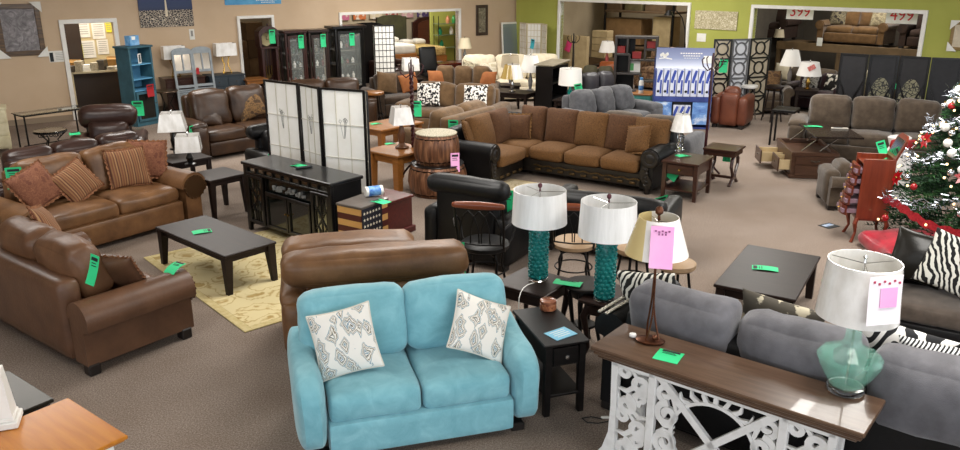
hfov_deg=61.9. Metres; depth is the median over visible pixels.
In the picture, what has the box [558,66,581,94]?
table lamp
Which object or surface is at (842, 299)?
table lamp
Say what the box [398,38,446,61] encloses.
bed
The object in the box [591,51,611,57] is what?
cardboard box
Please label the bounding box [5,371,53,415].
dining table
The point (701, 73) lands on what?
print
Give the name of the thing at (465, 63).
throw pillow
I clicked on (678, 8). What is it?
wall
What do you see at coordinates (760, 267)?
price tag
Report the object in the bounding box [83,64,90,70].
paper stack
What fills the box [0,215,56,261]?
cushion
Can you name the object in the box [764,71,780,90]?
throw pillow
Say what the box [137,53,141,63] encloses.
photo frame
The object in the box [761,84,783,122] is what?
bar stool
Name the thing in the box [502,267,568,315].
end table
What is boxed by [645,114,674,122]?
cushion
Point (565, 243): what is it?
swivel chair
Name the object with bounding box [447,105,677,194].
sectional sofa
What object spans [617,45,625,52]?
box
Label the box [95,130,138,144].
cushion
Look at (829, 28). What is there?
seat cushion
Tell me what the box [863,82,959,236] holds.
tree
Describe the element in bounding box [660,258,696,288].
bar stool
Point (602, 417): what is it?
power cord
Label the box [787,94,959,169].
reclining sofa
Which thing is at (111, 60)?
cardboard box
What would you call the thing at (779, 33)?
table lamp
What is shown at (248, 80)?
side table
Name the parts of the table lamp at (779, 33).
lamp shade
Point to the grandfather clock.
(268, 56)
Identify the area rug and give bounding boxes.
[144,229,291,332]
[504,179,585,192]
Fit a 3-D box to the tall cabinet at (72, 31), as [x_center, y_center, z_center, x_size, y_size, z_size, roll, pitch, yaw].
[-9.861,-3.857,19.047,0.750,2.100,0.420,-13,22,-34]
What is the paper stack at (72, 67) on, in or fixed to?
on the office desk at (100, 86)
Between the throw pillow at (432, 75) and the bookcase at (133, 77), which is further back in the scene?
the throw pillow at (432, 75)
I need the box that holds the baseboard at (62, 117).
[8,106,168,125]
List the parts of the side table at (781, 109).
leg, leg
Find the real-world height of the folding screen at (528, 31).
1.680 m
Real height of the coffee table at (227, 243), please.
0.450 m
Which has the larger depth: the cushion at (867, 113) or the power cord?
the cushion at (867, 113)
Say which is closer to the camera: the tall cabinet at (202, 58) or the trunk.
the trunk
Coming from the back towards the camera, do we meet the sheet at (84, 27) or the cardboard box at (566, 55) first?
the cardboard box at (566, 55)
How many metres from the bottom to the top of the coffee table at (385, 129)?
0.460 m
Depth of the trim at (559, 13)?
21.64 m
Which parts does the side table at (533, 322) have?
leg, drawer, leg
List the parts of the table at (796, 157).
drawer, drawer, panel, lift arm, panel, lift arm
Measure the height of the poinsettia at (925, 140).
0.205 m
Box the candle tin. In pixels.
[540,296,556,311]
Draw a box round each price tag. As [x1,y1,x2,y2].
[4,167,20,177]
[69,132,79,134]
[85,254,98,286]
[131,101,144,115]
[146,84,154,96]
[164,261,184,274]
[192,229,211,234]
[269,30,275,43]
[298,35,303,47]
[320,34,325,46]
[349,33,354,45]
[371,199,390,204]
[413,101,421,116]
[448,120,457,127]
[451,153,459,171]
[507,190,512,211]
[530,39,534,48]
[553,279,582,286]
[564,40,571,51]
[574,83,582,89]
[649,226,674,269]
[653,348,684,363]
[655,195,667,200]
[667,173,678,181]
[675,154,689,156]
[719,60,727,72]
[722,157,730,161]
[752,265,777,271]
[866,275,903,325]
[876,140,887,158]
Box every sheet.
[79,23,90,37]
[81,40,96,57]
[91,23,105,38]
[96,39,108,53]
[105,22,111,31]
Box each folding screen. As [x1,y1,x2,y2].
[263,79,371,193]
[372,25,395,74]
[519,22,546,54]
[710,37,771,116]
[835,53,959,123]
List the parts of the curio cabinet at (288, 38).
cornice, door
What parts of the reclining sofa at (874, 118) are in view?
arm, frame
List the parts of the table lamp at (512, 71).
lamp shade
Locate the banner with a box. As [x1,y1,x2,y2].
[224,0,280,4]
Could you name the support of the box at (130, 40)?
on the bookcase at (133, 77)
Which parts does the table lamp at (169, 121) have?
lamp shade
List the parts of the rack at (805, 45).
post, post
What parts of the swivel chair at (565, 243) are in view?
leg, frame, rail, seat, leg, leg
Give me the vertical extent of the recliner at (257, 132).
0.970 m
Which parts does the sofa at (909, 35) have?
arm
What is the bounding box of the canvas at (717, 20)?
[694,10,737,30]
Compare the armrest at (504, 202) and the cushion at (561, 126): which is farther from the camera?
the cushion at (561, 126)
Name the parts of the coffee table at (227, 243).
leg, leg, leg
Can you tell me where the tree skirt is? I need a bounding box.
[858,228,958,253]
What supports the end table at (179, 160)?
on the floor
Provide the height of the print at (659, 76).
0.483 m
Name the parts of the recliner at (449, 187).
arm, frame, leg, arm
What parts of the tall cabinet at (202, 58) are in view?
pane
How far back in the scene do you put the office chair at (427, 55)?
21.21 m
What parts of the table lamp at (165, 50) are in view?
lamp shade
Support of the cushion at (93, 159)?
on the sofa at (107, 215)
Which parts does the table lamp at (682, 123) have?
lamp shade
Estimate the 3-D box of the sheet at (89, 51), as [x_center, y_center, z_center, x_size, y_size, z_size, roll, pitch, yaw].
[-9.742,-4.367,19.884,0.340,0.420,0.007,-13,22,-34]
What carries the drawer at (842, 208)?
on the jewelry armoire
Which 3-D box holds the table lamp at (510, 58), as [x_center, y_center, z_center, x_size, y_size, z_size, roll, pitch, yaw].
[0.720,-3.716,19.025,0.440,0.723,0.440,-5,18,-14]
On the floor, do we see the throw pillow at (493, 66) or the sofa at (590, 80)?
the sofa at (590, 80)
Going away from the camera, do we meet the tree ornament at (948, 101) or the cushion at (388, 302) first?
the cushion at (388, 302)
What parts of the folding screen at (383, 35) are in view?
panel frame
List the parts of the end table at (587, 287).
leg, leg, leg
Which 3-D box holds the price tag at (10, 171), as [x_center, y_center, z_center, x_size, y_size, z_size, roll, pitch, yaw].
[-5.345,-0.538,9.183,0.170,0.249,0.030,-6,19,-19]
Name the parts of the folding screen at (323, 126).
panel frame, panel frame, panel frame, panel frame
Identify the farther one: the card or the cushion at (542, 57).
the cushion at (542, 57)
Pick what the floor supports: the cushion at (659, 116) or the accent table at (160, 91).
the accent table at (160, 91)
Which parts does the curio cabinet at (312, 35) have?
cornice, door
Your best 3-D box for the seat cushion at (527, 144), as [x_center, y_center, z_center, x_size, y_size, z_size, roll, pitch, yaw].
[0.639,-1.324,13.280,0.829,0.272,0.787,11,21,31]
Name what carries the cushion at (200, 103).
on the reclining sofa at (229, 103)
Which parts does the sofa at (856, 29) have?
arm, arm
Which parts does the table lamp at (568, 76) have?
lamp shade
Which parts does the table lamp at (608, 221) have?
lamp shade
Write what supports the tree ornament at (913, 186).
hanging from the tree
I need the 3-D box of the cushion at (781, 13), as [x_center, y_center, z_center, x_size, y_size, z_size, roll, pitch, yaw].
[8.037,-5.611,21.471,0.530,0.442,0.315,17,14,42]
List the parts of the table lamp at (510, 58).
lamp shade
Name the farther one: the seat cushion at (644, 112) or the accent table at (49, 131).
the seat cushion at (644, 112)
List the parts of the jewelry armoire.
drawer, drawer, leg, drawer, drawer, leg, drawer, leg, lid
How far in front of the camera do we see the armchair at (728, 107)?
16.63 m
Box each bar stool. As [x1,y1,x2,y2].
[367,90,383,119]
[616,243,648,279]
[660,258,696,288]
[741,84,757,119]
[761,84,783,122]
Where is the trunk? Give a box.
[336,193,387,230]
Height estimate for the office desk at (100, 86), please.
0.940 m
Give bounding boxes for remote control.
[295,165,312,168]
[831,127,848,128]
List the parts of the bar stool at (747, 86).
seat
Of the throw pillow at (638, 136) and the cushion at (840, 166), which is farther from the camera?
the throw pillow at (638, 136)
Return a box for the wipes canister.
[364,185,383,196]
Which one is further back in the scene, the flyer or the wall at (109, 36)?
the wall at (109, 36)
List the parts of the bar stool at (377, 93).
seat, leg, leg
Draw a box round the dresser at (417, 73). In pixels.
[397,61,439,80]
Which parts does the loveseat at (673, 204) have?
arm, frame, arm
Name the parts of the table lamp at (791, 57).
lamp shade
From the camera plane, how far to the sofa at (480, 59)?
20.20 m
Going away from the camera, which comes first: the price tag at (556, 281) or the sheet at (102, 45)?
the price tag at (556, 281)
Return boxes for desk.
[71,69,121,112]
[437,60,461,68]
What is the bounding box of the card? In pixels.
[544,327,577,340]
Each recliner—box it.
[69,103,148,140]
[245,123,268,159]
[424,172,528,271]
[571,65,612,88]
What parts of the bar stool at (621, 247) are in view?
leg, seat, leg, leg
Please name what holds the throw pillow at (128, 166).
on the sofa at (107, 215)
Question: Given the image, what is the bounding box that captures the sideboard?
[158,74,205,110]
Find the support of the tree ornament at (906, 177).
hanging from the tree
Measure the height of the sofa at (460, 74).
0.993 m
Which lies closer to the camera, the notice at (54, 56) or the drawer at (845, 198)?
the drawer at (845, 198)
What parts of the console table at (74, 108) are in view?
leg, leg, rail, glass, leg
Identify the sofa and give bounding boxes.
[0,130,142,197]
[0,141,206,245]
[170,83,265,155]
[290,77,377,121]
[395,81,510,128]
[398,99,494,143]
[436,65,500,98]
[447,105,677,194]
[462,53,568,98]
[562,84,662,116]
[566,71,635,94]
[595,278,959,449]
[633,51,654,88]
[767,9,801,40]
[782,67,865,85]
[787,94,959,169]
[815,12,899,46]
[884,253,959,347]
[897,14,922,48]
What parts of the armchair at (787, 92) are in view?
arm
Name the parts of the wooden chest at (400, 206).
lid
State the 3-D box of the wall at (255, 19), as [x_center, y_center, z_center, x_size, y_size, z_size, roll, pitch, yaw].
[-7.093,-5.562,21.657,2.640,3.750,0.121,-13,22,-34]
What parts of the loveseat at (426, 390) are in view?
arm, leg, leg, arm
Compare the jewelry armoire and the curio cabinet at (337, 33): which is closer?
the jewelry armoire
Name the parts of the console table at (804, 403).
leg, rail, leg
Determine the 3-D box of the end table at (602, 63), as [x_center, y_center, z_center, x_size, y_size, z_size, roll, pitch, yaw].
[3.363,-4.015,21.648,0.976,0.810,0.906,17,24,42]
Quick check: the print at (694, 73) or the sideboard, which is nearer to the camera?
the print at (694, 73)
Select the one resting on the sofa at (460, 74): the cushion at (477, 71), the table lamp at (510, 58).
the cushion at (477, 71)
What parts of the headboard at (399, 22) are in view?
post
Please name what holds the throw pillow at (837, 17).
on the sofa at (856, 29)
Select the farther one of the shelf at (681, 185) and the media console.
the shelf at (681, 185)
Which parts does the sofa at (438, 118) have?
arm, frame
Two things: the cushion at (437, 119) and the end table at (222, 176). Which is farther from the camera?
the cushion at (437, 119)
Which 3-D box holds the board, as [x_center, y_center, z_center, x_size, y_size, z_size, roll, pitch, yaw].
[1.614,-3.620,17.818,0.460,0.060,1.000,9,20,27]
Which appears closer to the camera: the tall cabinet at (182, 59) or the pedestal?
the pedestal
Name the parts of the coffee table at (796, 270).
leg, leg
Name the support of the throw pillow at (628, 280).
on the sofa at (920, 388)
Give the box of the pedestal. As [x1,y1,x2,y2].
[0,365,22,430]
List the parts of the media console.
post, door, door, pane, firebox panel, door, pane, door, post, post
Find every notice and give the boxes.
[48,51,64,61]
[189,29,194,39]
[697,33,705,41]
[816,38,822,45]
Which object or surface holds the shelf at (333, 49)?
attached to the curio cabinet at (337, 33)
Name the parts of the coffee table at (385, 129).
leg, leg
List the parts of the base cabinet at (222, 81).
drawer, drawer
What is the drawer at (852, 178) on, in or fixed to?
on the jewelry armoire
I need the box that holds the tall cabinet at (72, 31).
[64,24,84,63]
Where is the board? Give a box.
[534,59,569,66]
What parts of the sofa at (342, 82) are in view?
arm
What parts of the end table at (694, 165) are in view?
leg, drawer, leg, leg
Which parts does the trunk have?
lid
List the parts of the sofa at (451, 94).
arm, frame, arm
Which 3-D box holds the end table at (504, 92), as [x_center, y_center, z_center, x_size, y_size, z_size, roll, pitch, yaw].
[0.768,-2.758,18.142,0.950,0.560,0.600,10,20,28]
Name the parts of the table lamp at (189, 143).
lamp shade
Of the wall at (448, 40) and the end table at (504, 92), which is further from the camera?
the wall at (448, 40)
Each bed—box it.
[395,37,416,58]
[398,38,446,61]
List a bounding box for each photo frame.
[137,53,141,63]
[630,61,640,71]
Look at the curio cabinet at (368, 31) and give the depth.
23.07 m
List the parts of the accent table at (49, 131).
glass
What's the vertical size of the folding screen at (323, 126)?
1.800 m
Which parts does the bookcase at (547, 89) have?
shelf, shelf, shelf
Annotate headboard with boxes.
[375,15,406,39]
[411,16,429,43]
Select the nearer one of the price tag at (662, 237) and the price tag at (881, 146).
the price tag at (662, 237)
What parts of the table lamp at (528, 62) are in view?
lamp shade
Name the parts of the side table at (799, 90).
leg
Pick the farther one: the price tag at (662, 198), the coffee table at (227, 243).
the price tag at (662, 198)
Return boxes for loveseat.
[0,215,196,376]
[279,229,468,351]
[287,272,539,449]
[360,71,416,120]
[548,183,682,250]
[606,110,704,175]
[790,73,837,107]
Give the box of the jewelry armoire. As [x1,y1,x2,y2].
[837,132,908,242]
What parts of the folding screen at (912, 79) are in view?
panel frame, pierced panel, panel frame, pierced panel, panel frame, panel frame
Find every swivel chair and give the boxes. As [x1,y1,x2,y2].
[452,201,515,277]
[550,203,595,275]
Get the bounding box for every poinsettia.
[892,170,902,185]
[921,131,931,147]
[954,174,959,182]
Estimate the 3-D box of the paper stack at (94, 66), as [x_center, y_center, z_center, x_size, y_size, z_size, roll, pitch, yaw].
[-8.928,-3.683,18.567,0.159,0.177,0.246,-2,18,-7]
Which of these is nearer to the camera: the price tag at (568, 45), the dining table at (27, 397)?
the dining table at (27, 397)
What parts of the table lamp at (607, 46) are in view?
lamp shade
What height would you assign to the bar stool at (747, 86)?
0.766 m
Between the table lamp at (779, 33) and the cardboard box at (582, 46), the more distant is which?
the cardboard box at (582, 46)
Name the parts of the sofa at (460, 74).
arm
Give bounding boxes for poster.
[342,15,348,19]
[353,14,365,19]
[370,14,381,18]
[402,13,412,17]
[417,12,427,16]
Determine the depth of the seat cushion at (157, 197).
10.01 m
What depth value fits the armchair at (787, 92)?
18.27 m
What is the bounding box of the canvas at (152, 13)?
[137,0,193,27]
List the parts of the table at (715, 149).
leg, leg, leg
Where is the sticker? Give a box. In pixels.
[807,64,815,70]
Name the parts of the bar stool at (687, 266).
seat, leg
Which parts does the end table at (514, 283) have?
leg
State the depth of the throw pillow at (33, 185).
9.19 m
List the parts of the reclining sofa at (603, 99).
frame, arm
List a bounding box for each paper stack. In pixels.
[70,65,74,71]
[74,60,83,71]
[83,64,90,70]
[90,62,98,70]
[96,59,107,69]
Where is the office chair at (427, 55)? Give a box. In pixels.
[418,46,437,77]
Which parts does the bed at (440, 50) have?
mattress, frame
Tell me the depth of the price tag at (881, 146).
9.80 m
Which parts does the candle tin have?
lid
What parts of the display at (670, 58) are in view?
picture panel, picture panel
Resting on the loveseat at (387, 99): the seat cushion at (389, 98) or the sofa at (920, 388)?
the seat cushion at (389, 98)
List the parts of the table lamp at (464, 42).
lamp shade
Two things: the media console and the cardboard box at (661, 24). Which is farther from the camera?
the cardboard box at (661, 24)
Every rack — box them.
[398,59,423,174]
[567,33,579,66]
[603,3,687,49]
[702,53,724,179]
[774,40,917,71]
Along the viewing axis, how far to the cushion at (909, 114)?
13.50 m
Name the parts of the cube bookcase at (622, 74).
panel, shelf, panel, shelf, shelf, shelf, shelf, panel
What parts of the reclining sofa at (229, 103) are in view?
frame, arm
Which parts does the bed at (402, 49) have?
mattress, frame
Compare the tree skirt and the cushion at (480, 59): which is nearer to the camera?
the tree skirt
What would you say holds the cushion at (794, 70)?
on the sofa at (794, 69)
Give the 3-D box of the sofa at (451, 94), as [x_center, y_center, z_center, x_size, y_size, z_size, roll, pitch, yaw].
[-0.550,-2.380,16.251,2.226,0.995,1.001,6,19,19]
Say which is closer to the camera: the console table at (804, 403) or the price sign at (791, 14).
the console table at (804, 403)
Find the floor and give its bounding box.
[0,78,959,449]
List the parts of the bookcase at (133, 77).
cornice, panel, shelf, shelf, shelf, door, pane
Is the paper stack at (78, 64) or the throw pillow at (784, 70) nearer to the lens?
the paper stack at (78, 64)
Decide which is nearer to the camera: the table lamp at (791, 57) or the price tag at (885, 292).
the price tag at (885, 292)
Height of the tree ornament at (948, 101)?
0.116 m
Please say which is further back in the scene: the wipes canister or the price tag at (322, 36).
the price tag at (322, 36)
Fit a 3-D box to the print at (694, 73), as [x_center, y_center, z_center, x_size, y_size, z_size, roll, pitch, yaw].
[4.391,-2.924,16.390,0.113,0.483,0.003,2,18,8]
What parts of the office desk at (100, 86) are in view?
leg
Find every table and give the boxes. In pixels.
[0,398,127,449]
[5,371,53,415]
[11,105,87,147]
[32,127,66,145]
[155,215,277,295]
[156,89,177,110]
[167,152,212,171]
[198,167,246,218]
[243,76,267,84]
[369,119,423,145]
[370,142,414,190]
[408,159,466,198]
[413,128,458,165]
[499,88,534,105]
[500,83,520,108]
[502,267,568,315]
[512,307,589,417]
[552,97,561,107]
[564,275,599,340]
[578,284,623,353]
[590,323,885,449]
[597,61,613,70]
[632,90,652,100]
[660,152,713,202]
[703,142,745,186]
[713,245,820,303]
[755,123,863,178]
[768,106,799,144]
[781,82,799,106]
[794,87,818,106]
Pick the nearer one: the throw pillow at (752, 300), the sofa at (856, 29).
the throw pillow at (752, 300)
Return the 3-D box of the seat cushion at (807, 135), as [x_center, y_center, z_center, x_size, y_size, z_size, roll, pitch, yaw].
[6.100,-1.581,14.063,0.700,0.290,0.787,8,19,23]
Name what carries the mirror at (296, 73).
attached to the curio cabinet at (288, 38)
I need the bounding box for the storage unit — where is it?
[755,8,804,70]
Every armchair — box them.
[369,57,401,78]
[710,86,754,129]
[763,73,794,114]
[816,158,894,210]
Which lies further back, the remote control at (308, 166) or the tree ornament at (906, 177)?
the remote control at (308, 166)
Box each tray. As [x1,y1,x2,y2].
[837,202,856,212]
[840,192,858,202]
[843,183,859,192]
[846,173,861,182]
[850,163,862,172]
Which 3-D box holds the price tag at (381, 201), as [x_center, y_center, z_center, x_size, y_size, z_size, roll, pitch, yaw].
[-1.094,-0.261,8.836,0.200,0.007,0.130,13,22,36]
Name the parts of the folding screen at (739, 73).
panel frame, panel frame, panel frame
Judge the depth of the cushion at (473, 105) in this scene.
14.19 m
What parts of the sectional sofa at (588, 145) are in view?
frame, arm, carved rail, carved rail, frame, leg, arm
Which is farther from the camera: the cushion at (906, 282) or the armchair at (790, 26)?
the armchair at (790, 26)
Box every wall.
[0,0,515,120]
[81,23,114,63]
[240,18,261,21]
[261,18,268,32]
[342,12,428,39]
[429,11,455,59]
[516,0,959,96]
[563,1,618,61]
[621,5,686,57]
[801,10,918,82]
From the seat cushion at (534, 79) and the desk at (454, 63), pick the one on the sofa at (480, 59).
the seat cushion at (534, 79)
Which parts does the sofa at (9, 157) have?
arm, frame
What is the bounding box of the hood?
[254,23,279,47]
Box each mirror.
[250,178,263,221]
[281,33,300,81]
[306,32,322,78]
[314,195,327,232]
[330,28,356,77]
[501,22,517,53]
[889,136,904,155]
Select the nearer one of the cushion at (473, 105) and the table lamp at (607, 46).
the cushion at (473, 105)
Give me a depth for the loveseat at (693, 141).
13.09 m
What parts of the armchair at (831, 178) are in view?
frame, leg, arm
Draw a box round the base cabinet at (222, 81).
[202,72,244,89]
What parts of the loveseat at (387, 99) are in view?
frame, arm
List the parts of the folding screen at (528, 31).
panel frame, panel frame, panel frame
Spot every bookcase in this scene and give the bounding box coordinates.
[112,44,158,126]
[535,63,567,107]
[613,35,658,88]
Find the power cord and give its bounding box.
[582,416,608,423]
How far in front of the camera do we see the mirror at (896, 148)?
9.54 m
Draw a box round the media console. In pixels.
[241,154,362,235]
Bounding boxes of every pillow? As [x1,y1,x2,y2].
[1,158,62,207]
[26,204,61,230]
[50,156,104,201]
[101,145,152,190]
[101,254,146,287]
[126,139,167,178]
[203,113,222,124]
[241,94,264,121]
[306,301,384,381]
[377,71,396,92]
[398,39,413,43]
[398,72,417,92]
[411,38,425,43]
[417,82,440,105]
[427,71,443,81]
[446,289,510,363]
[461,119,473,140]
[463,59,479,68]
[464,84,488,104]
[480,72,496,83]
[481,62,497,78]
[509,113,532,139]
[616,270,675,299]
[625,123,652,153]
[742,288,824,321]
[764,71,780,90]
[775,63,792,79]
[801,77,819,87]
[823,74,837,90]
[829,11,847,24]
[857,326,959,370]
[869,12,886,25]
[891,226,938,289]
[899,335,959,355]
[911,227,959,296]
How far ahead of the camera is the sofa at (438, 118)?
13.63 m
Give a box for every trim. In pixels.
[339,8,461,59]
[556,0,691,58]
[746,5,928,63]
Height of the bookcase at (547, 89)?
1.150 m
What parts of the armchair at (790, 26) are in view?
arm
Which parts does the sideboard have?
drawer, drawer, drawer, drawer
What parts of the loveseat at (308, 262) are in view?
arm, frame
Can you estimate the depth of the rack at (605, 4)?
23.86 m
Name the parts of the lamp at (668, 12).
lamp shade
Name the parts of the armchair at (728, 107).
arm, frame, arm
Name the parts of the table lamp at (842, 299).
lamp shade, stem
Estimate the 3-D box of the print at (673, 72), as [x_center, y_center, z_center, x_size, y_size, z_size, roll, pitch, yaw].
[3.975,-2.942,16.446,0.113,0.483,0.003,2,18,8]
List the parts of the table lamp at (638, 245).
rod, rod, rod, lamp shade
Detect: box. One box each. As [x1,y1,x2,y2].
[69,59,80,64]
[106,56,116,65]
[124,35,139,45]
[243,59,249,76]
[562,34,572,66]
[574,36,589,69]
[589,57,613,64]
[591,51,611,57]
[592,30,612,37]
[592,37,612,43]
[592,44,600,50]
[606,17,651,44]
[607,3,624,9]
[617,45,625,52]
[625,4,644,10]
[632,51,641,58]
[645,4,676,11]
[647,41,655,47]
[652,16,680,46]
[655,68,663,95]
[662,68,670,95]
[669,68,677,95]
[672,105,678,115]
[676,68,684,96]
[678,105,684,112]
[683,68,691,96]
[684,105,690,113]
[689,69,698,96]
[696,69,705,96]
[703,69,710,96]
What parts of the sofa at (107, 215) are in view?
frame, arm, arm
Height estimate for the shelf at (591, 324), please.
0.020 m
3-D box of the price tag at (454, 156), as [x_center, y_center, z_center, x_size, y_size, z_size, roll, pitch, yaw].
[-0.360,-0.904,11.583,0.130,0.279,0.025,-4,18,-11]
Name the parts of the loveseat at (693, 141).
arm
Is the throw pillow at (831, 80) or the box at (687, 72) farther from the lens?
the throw pillow at (831, 80)
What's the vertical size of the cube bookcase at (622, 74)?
1.720 m
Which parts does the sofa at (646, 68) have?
arm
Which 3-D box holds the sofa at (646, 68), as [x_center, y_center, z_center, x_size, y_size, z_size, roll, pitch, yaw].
[5.161,-4.239,21.927,1.722,1.065,0.902,17,24,42]
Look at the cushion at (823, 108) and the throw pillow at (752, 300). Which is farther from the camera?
the cushion at (823, 108)
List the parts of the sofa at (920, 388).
leg, nailhead trim, nailhead trim, arm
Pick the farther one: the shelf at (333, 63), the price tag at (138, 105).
the shelf at (333, 63)
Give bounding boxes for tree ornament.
[881,213,888,220]
[903,172,910,180]
[910,182,917,189]
[940,122,949,131]
[941,101,947,108]
[943,137,952,146]
[946,98,954,106]
[947,147,956,157]
[947,168,954,175]
[948,101,954,108]
[948,128,955,136]
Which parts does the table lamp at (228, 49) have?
lamp shade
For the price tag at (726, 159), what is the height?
0.140 m
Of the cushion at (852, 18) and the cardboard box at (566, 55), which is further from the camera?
the cardboard box at (566, 55)
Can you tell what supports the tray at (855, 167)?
on the jewelry armoire
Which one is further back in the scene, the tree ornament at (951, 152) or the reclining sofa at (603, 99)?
the reclining sofa at (603, 99)
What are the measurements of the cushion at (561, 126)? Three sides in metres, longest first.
0.573 x 0.569 x 0.325 m
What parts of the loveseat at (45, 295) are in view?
frame, arm, leg, arm, leg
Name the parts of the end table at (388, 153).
leg, leg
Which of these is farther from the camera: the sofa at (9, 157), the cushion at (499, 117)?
the cushion at (499, 117)
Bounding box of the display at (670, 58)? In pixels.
[652,47,714,129]
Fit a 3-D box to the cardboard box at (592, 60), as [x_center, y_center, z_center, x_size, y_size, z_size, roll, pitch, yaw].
[3.703,-4.804,24.428,0.600,0.612,0.500,17,24,42]
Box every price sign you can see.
[786,9,813,19]
[885,13,917,23]
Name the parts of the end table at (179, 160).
leg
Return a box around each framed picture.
[0,2,48,58]
[476,5,487,35]
[946,20,959,50]
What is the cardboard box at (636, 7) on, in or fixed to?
on the rack at (605, 4)
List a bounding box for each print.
[49,53,53,61]
[657,70,662,92]
[664,70,669,93]
[671,70,676,93]
[677,70,683,93]
[684,71,690,93]
[692,71,697,93]
[699,71,704,93]
[706,71,710,93]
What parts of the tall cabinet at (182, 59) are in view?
pane, louvre panel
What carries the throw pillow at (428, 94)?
on the sofa at (451, 94)
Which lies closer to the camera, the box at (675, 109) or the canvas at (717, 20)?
the box at (675, 109)
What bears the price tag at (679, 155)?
on the end table at (694, 165)
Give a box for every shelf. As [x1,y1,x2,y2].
[248,167,326,191]
[332,48,359,50]
[332,62,360,65]
[433,16,455,60]
[537,357,577,397]
[572,319,594,329]
[665,179,707,192]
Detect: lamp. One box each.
[157,110,187,149]
[160,45,184,76]
[175,132,201,165]
[212,42,236,73]
[389,104,413,148]
[401,56,419,70]
[458,36,471,57]
[501,53,518,83]
[501,63,523,91]
[512,183,566,281]
[521,53,538,90]
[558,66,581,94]
[578,194,636,302]
[599,40,614,60]
[625,206,688,345]
[664,10,685,47]
[670,111,692,151]
[773,28,783,41]
[780,48,800,83]
[796,60,821,88]
[815,249,903,397]
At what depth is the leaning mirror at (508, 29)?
24.13 m
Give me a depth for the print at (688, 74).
16.40 m
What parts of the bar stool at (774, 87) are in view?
leg, leg, seat, leg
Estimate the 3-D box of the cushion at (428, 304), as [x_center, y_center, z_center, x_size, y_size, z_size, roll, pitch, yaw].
[-0.193,0.648,6.075,0.797,0.551,0.319,-5,6,-15]
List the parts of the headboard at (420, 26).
post, panel, panel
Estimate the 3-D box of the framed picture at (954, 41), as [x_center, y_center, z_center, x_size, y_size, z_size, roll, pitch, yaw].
[9.756,-3.764,15.976,0.708,0.608,0.047,17,24,42]
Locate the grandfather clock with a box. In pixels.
[254,23,280,94]
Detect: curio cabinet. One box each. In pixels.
[278,29,308,81]
[302,28,330,81]
[324,24,365,89]
[356,22,382,83]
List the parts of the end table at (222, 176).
leg, leg, leg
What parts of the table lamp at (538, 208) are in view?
lamp cord, lamp shade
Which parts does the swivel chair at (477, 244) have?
arm, leg, leg, rail, frame, seat, leg, leg, arm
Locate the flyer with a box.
[818,223,838,228]
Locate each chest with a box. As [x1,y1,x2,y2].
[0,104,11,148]
[372,185,415,231]
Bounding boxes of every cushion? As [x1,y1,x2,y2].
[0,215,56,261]
[1,144,53,170]
[9,152,81,203]
[32,230,113,297]
[45,195,118,230]
[50,137,97,151]
[78,141,133,192]
[88,121,129,138]
[92,182,178,213]
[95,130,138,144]
[186,88,231,125]
[208,123,245,142]
[225,83,265,121]
[231,118,265,136]
[260,130,268,151]
[281,229,413,255]
[290,79,324,86]
[296,282,407,353]
[323,349,420,421]
[325,77,358,88]
[373,71,416,93]
[384,92,416,104]
[402,272,505,348]
[404,344,509,407]
[414,106,441,117]
[421,81,456,106]
[428,105,463,127]
[436,65,453,83]
[454,66,472,84]
[454,83,495,105]
[457,99,486,111]
[463,54,494,64]
[465,112,495,143]
[472,65,490,82]
[484,107,510,143]
[495,53,526,78]
[496,78,528,86]
[497,143,525,166]
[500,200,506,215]
[501,138,544,156]
[522,105,547,140]
[526,53,557,77]
[526,78,535,86]
[529,141,578,161]
[544,107,579,143]
[564,145,614,166]
[569,89,596,111]
[574,111,608,146]
[582,65,597,73]
[582,72,598,89]
[591,86,614,112]
[597,71,613,86]
[598,66,612,72]
[600,150,640,172]
[604,113,637,149]
[606,110,642,116]
[609,84,634,109]
[623,109,650,116]
[629,278,741,352]
[635,117,671,148]
[641,66,653,73]
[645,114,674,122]
[650,51,654,65]
[724,86,740,97]
[737,309,869,381]
[763,90,781,100]
[769,22,779,28]
[776,9,786,21]
[782,67,798,80]
[799,76,821,88]
[805,131,847,144]
[808,94,851,127]
[817,90,832,93]
[820,73,837,89]
[821,68,836,74]
[826,25,856,32]
[832,158,850,176]
[834,12,860,25]
[848,129,892,147]
[850,96,896,131]
[852,26,877,34]
[859,12,877,26]
[866,342,959,446]
[892,131,938,152]
[893,98,941,134]
[900,283,959,331]
[903,278,925,285]
[909,28,920,36]
[916,14,922,28]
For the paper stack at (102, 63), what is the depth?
18.57 m
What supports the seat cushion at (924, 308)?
on the sofa at (925, 309)
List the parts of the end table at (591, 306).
leg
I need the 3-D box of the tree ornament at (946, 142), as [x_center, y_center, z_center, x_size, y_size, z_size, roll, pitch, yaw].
[5.260,-0.929,8.990,0.100,0.116,0.098,0,18,0]
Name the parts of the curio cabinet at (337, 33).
cornice, door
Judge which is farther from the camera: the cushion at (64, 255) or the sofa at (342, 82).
the sofa at (342, 82)
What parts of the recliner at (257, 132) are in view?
arm, frame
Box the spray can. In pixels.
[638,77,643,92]
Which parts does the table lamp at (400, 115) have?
lamp shade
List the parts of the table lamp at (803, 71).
lamp shade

